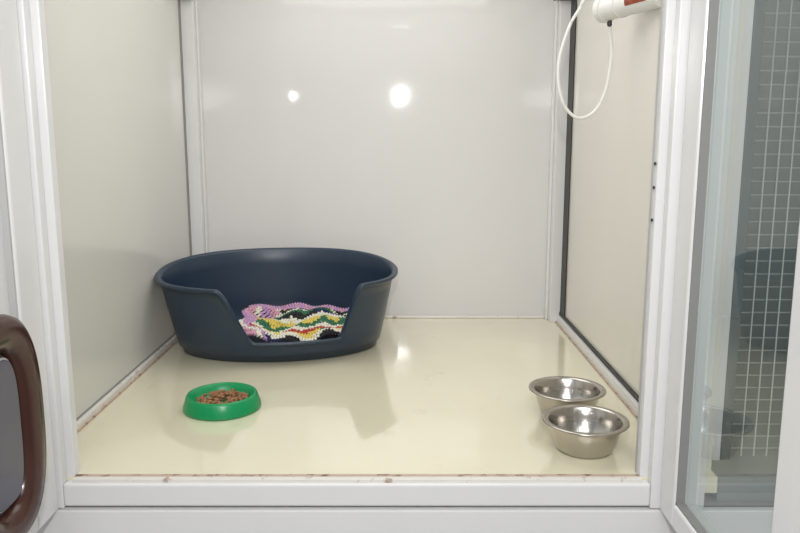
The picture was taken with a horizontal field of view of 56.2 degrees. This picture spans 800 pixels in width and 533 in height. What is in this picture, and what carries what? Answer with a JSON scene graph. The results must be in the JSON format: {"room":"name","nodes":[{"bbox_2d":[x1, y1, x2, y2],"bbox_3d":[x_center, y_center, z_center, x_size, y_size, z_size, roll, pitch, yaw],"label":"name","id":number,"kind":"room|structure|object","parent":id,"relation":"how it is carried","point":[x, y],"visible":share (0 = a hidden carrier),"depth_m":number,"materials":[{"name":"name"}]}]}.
{"room":"animal boarding kennel","nodes":[
{"label":"animal boarding kennel","id":0,"kind":"room"},
{"bbox_2d":[44,0,189,417],"bbox_3d":[-0.700,-0.318,1.853,0.040,1.200,1.180,0,10,0],"label":"wall","id":1,"kind":"structure","parent":0,"point":[115,65],"depth_m":1.80,"materials":[{"name":"white plastic"}]},
{"bbox_2d":[0,0,57,528],"bbox_3d":[-0.635,-0.154,1.193,0.060,1.200,0.073,0,10,0],"label":"stile","id":2,"kind":"object","parent":1,"relation":"attached to","point":[12,103],"visible":0.55,"depth_m":1.20,"materials":[{"name":"white plastic"}]},
{"bbox_2d":[0,212,9,314],"bbox_3d":[-0.632,-0.107,0.966,0.025,1.105,0.394,0,10,0],"label":"door","id":3,"kind":"structure","parent":2,"relation":"attached to","point":[4,302],"depth_m":1.17,"materials":[{"name":"white plastic"}]},
{"bbox_2d":[0,113,18,318],"bbox_3d":[-0.615,-0.142,1.155,0.011,1.090,0.006,0,10,0],"label":"gasket","id":4,"kind":"object","parent":3,"relation":"attached to","point":[4,205],"visible":0.38,"depth_m":1.17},
{"bbox_2d":[0,314,45,532],"bbox_3d":[-0.586,0.241,1.068,0.066,0.344,0.220,0,10,0],"label":"door handle","id":5,"kind":"object","parent":3,"relation":"attached to","point":[22,418],"visible":1,"depth_m":1.11,"materials":[{"name":"brown plastic"}]},
{"bbox_2d":[28,516,38,532],"bbox_3d":[-0.635,0.453,1.062,0.060,0.048,0.390,0,10,0],"label":"rail","id":6,"kind":"object","parent":2,"relation":"attached to","point":[34,529],"visible":0.24,"depth_m":1.24,"materials":[{"name":"white plastic"}]},
{"bbox_2d":[16,0,66,507],"bbox_3d":[-0.645,-0.187,1.237,0.096,1.250,0.022,0,10,0],"label":"trim","id":7,"kind":"structure","parent":1,"relation":"attached to","point":[23,9],"depth_m":1.26,"materials":[{"name":"white plastic"}]},
{"bbox_2d":[29,0,79,476],"bbox_3d":[-0.633,-0.191,1.259,0.100,1.250,0.023,0,10,0],"label":"trim","id":8,"kind":"structure","parent":1,"relation":"attached to","point":[37,7],"depth_m":1.27,"materials":[{"name":"white plastic"}]},
{"bbox_2d":[76,333,175,420],"bbox_3d":[-0.678,0.261,1.922,0.003,0.003,1.120,0,10,0],"label":"trim","id":9,"kind":"structure","parent":1,"relation":"attached to","point":[152,353],"depth_m":1.83,"materials":[{"name":"grey plastic"}]},
{"bbox_2d":[77,334,177,433],"bbox_3d":[-0.674,0.271,1.923,0.012,0.016,1.120,0,10,0],"label":"trim","id":10,"kind":"structure","parent":1,"relation":"attached to","point":[136,372],"depth_m":1.81,"materials":[{"name":"white plastic"}]},
{"bbox_2d":[178,0,191,255],"bbox_3d":[-0.678,-0.417,2.369,0.003,1.180,0.014,0,10,0],"label":"trim","id":11,"kind":"structure","parent":1,"relation":"attached to","point":[179,7],"depth_m":2.36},
{"bbox_2d":[180,0,205,254],"bbox_3d":[-0.660,-0.413,2.406,0.040,1.200,0.058,0,10,0],"label":"trim","id":12,"kind":"structure","parent":1,"relation":"attached to","point":[188,20],"depth_m":2.37,"materials":[{"name":"white plastic"}]},
{"bbox_2d":[63,480,649,505],"bbox_3d":[-0.076,0.404,1.339,1.042,0.042,0.022,0,10,0],"label":"door sill","id":13,"kind":"structure","parent":1,"relation":"attached to","point":[75,494],"depth_m":1.33,"materials":[{"name":"white plastic"}]},
{"bbox_2d":[74,474,639,476],"bbox_3d":[-0.076,0.391,1.349,1.014,0.032,0.010,0,10,0],"label":"trim","id":14,"kind":"structure","parent":1,"relation":"attached to","point":[76,475],"depth_m":1.34,"materials":[{"name":"white plastic"}]},
{"bbox_2d":[72,477,641,482],"bbox_3d":[-0.076,0.381,1.337,1.014,0.008,0.012,0,10,0],"label":"trim","id":15,"kind":"structure","parent":1,"relation":"attached to","point":[75,479],"depth_m":1.33,"materials":[{"name":"white plastic"}]},
{"bbox_2d":[37,507,773,532],"bbox_3d":[0.300,0.821,1.427,3.200,0.798,0.064,0,10,0],"label":"floor","id":16,"kind":"structure","parent":1,"relation":"attached to","point":[67,519],"depth_m":1.33,"materials":[{"name":"white plastic"}]},
{"bbox_2d":[66,493,773,506],"bbox_3d":[0.300,0.424,1.366,3.200,0.006,0.050,0,10,0],"label":"trim","id":17,"kind":"structure","parent":1,"relation":"attached to","point":[709,501],"depth_m":1.34,"materials":[{"name":"white plastic"}]},
{"bbox_2d":[199,0,553,315],"bbox_3d":[-0.075,-0.421,2.454,1.290,1.200,0.040,0,10,0],"label":"wall","id":18,"kind":"structure","parent":0,"point":[414,135],"depth_m":2.43,"materials":[{"name":"white plastic"}]},
{"bbox_2d":[195,0,209,252],"bbox_3d":[-0.637,-0.415,2.420,0.006,1.200,0.030,0,10,0],"label":"trim","id":19,"kind":"structure","parent":18,"relation":"attached to","point":[197,17],"depth_m":2.40,"materials":[{"name":"white plastic"}]},
{"bbox_2d":[384,316,543,317],"bbox_3d":[-0.074,0.171,2.529,1.120,0.008,0.012,0,10,0],"label":"trim","id":20,"kind":"structure","parent":18,"relation":"attached to","point":[385,316],"depth_m":2.52,"materials":[{"name":"white plastic"}]},
{"bbox_2d":[544,1,557,319],"bbox_3d":[0.490,-0.415,2.420,0.008,1.200,0.030,0,10,0],"label":"trim","id":21,"kind":"structure","parent":18,"relation":"attached to","point":[555,23],"depth_m":2.42,"materials":[{"name":"white plastic"}]},
{"bbox_2d":[67,318,787,500],"bbox_3d":[0.840,0.295,1.963,3.120,0.046,1.250,0,10,0],"label":"floor","id":22,"kind":"structure","parent":0,"point":[431,395],"depth_m":1.64,"materials":[{"name":"beige plastic"}]},
{"bbox_2d":[183,382,260,420],"bbox_3d":[-0.401,0.301,1.689,0.173,0.035,0.173,0,10,0],"label":"bowl","id":23,"kind":"object","parent":22,"relation":"on","point":[222,401],"visible":1,"depth_m":1.66,"materials":[{"name":"green plastic"}]},
{"bbox_2d":[155,247,397,361],"bbox_3d":[-0.344,0.107,2.151,0.677,0.261,0.473,0,10,0],"label":"pet bed","id":24,"kind":"object","parent":22,"relation":"on","point":[206,295],"visible":0.9,"depth_m":2.20,"materials":[{"name":"blue plastic"}]},
{"bbox_2d":[239,302,348,341],"bbox_3d":[-0.278,0.163,2.171,0.369,0.071,0.318,0,10,0],"label":"blanket","id":25,"kind":"object","parent":24,"relation":"on","point":[297,321],"visible":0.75,"depth_m":2.15,"materials":[{"name":"multicoloured fabric"}]},
{"bbox_2d":[529,376,605,413],"bbox_3d":[0.366,0.295,1.646,0.166,0.061,0.166,0,10,0],"label":"pet bowl","id":26,"kind":"object","parent":22,"relation":"on","point":[551,391],"visible":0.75,"depth_m":1.69,"materials":[{"name":"silver metal"}]},
{"bbox_2d":[542,404,629,458],"bbox_3d":[0.361,0.326,1.464,0.166,0.061,0.166,0,10,0],"label":"pet bowl","id":27,"kind":"object","parent":22,"relation":"on","point":[583,431],"visible":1,"depth_m":1.47,"materials":[{"name":"silver metal"}]},
{"bbox_2d":[731,0,799,455],"bbox_3d":[1.278,-0.216,1.405,1.245,1.250,0.006,0,10,0],"label":"mesh panel","id":28,"kind":"object","parent":22,"relation":"on","point":[776,12],"visible":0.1,"depth_m":1.44,"materials":[{"name":"grey metal"}]},
{"bbox_2d":[565,0,745,469],"bbox_3d":[0.550,-0.318,1.853,0.040,1.200,1.180,0,10,0],"label":"wall","id":29,"kind":"structure","parent":0,"point":[612,148],"depth_m":1.83,"materials":[{"name":"white plastic"}]},
{"bbox_2d":[548,1,570,321],"bbox_3d":[0.512,-0.412,2.402,0.036,1.200,0.065,0,10,0],"label":"trim","id":30,"kind":"structure","parent":29,"relation":"attached to","point":[564,7],"depth_m":2.39,"materials":[{"name":"white plastic"}]},
{"bbox_2d":[560,0,576,315],"bbox_3d":[0.528,-0.418,2.335,0.004,1.166,0.065,0,10,0],"label":"trim","id":31,"kind":"structure","parent":29,"relation":"attached to","point":[572,49],"depth_m":2.34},
{"bbox_2d":[555,315,637,419],"bbox_3d":[0.523,0.266,1.920,0.014,0.026,1.115,0,10,0],"label":"trim","id":32,"kind":"structure","parent":29,"relation":"attached to","point":[620,389],"depth_m":1.92,"materials":[{"name":"white plastic"}]},
{"bbox_2d":[559,312,638,401],"bbox_3d":[0.527,0.248,1.917,0.006,0.010,1.115,0,10,0],"label":"trim","id":33,"kind":"structure","parent":29,"relation":"attached to","point":[610,368],"depth_m":1.93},
{"bbox_2d":[556,0,660,119],"bbox_3d":[0.477,-0.601,1.609,0.112,0.557,0.254,-8,13,-39],"label":"tube","id":34,"kind":"object","parent":29,"relation":"attached to","point":[603,11],"visible":0.98,"depth_m":1.66,"materials":[{"name":"plastic"}]},
{"bbox_2d":[635,0,675,476],"bbox_3d":[0.480,-0.191,1.259,0.100,1.250,0.023,0,10,0],"label":"trim","id":35,"kind":"structure","parent":29,"relation":"attached to","point":[669,5],"depth_m":1.27,"materials":[{"name":"white plastic"}]},
{"bbox_2d":[648,0,740,507],"bbox_3d":[0.492,-0.187,1.237,0.096,1.250,0.022,0,10,0],"label":"trim","id":36,"kind":"structure","parent":29,"relation":"attached to","point":[683,7],"depth_m":1.25,"materials":[{"name":"white plastic"}]},
{"bbox_2d":[660,0,734,525],"bbox_3d":[0.482,-0.155,1.198,0.045,1.200,0.063,0,10,0],"label":"stile","id":37,"kind":"object","parent":29,"relation":"attached to","point":[698,26],"visible":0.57,"depth_m":1.20,"materials":[{"name":"white plastic"}]},
{"bbox_2d":[673,505,721,532],"bbox_3d":[0.482,0.448,1.110,0.045,0.042,0.313,0,10,0],"label":"rail","id":38,"kind":"object","parent":37,"relation":"attached to","point":[681,524],"visible":0.78,"depth_m":1.22,"materials":[{"name":"white plastic"}]},
{"bbox_2d":[676,503,707,532],"bbox_3d":[0.471,0.425,1.106,0.014,0.005,0.313,0,10,0],"label":"bottom gasket","id":39,"kind":"object","parent":38,"relation":"on","point":[683,508],"visible":1,"depth_m":1.21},
{"bbox_2d":[771,222,799,532],"bbox_3d":[0.482,-0.090,0.823,0.045,1.200,0.072,0,10,0],"label":"stile","id":40,"kind":"object","parent":38,"relation":"attached to","point":[786,511],"visible":1,"depth_m":0.88,"materials":[{"name":"white plastic"}]},
{"bbox_2d":[676,0,719,504],"bbox_3d":[0.471,-0.140,1.167,0.014,1.098,0.005,0,10,0],"label":"gasket","id":41,"kind":"object","parent":37,"relation":"attached to","point":[713,14],"visible":1,"depth_m":1.18,"materials":[{"name":"white rubber"}]},
{"bbox_2d":[712,0,765,459],"bbox_3d":[0.645,-0.216,1.404,0.020,1.250,0.040,0,10,0],"label":"trim","id":42,"kind":"structure","parent":29,"relation":"attached to","point":[759,6],"depth_m":1.41,"materials":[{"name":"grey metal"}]},
{"bbox_2d":[739,0,799,347],"bbox_3d":[1.500,-0.351,2.192,1.800,1.250,0.040,0,10,0],"label":"wall","id":43,"kind":"structure","parent":0,"point":[771,5],"depth_m":2.19,"materials":[{"name":"white metal"}]}
]}

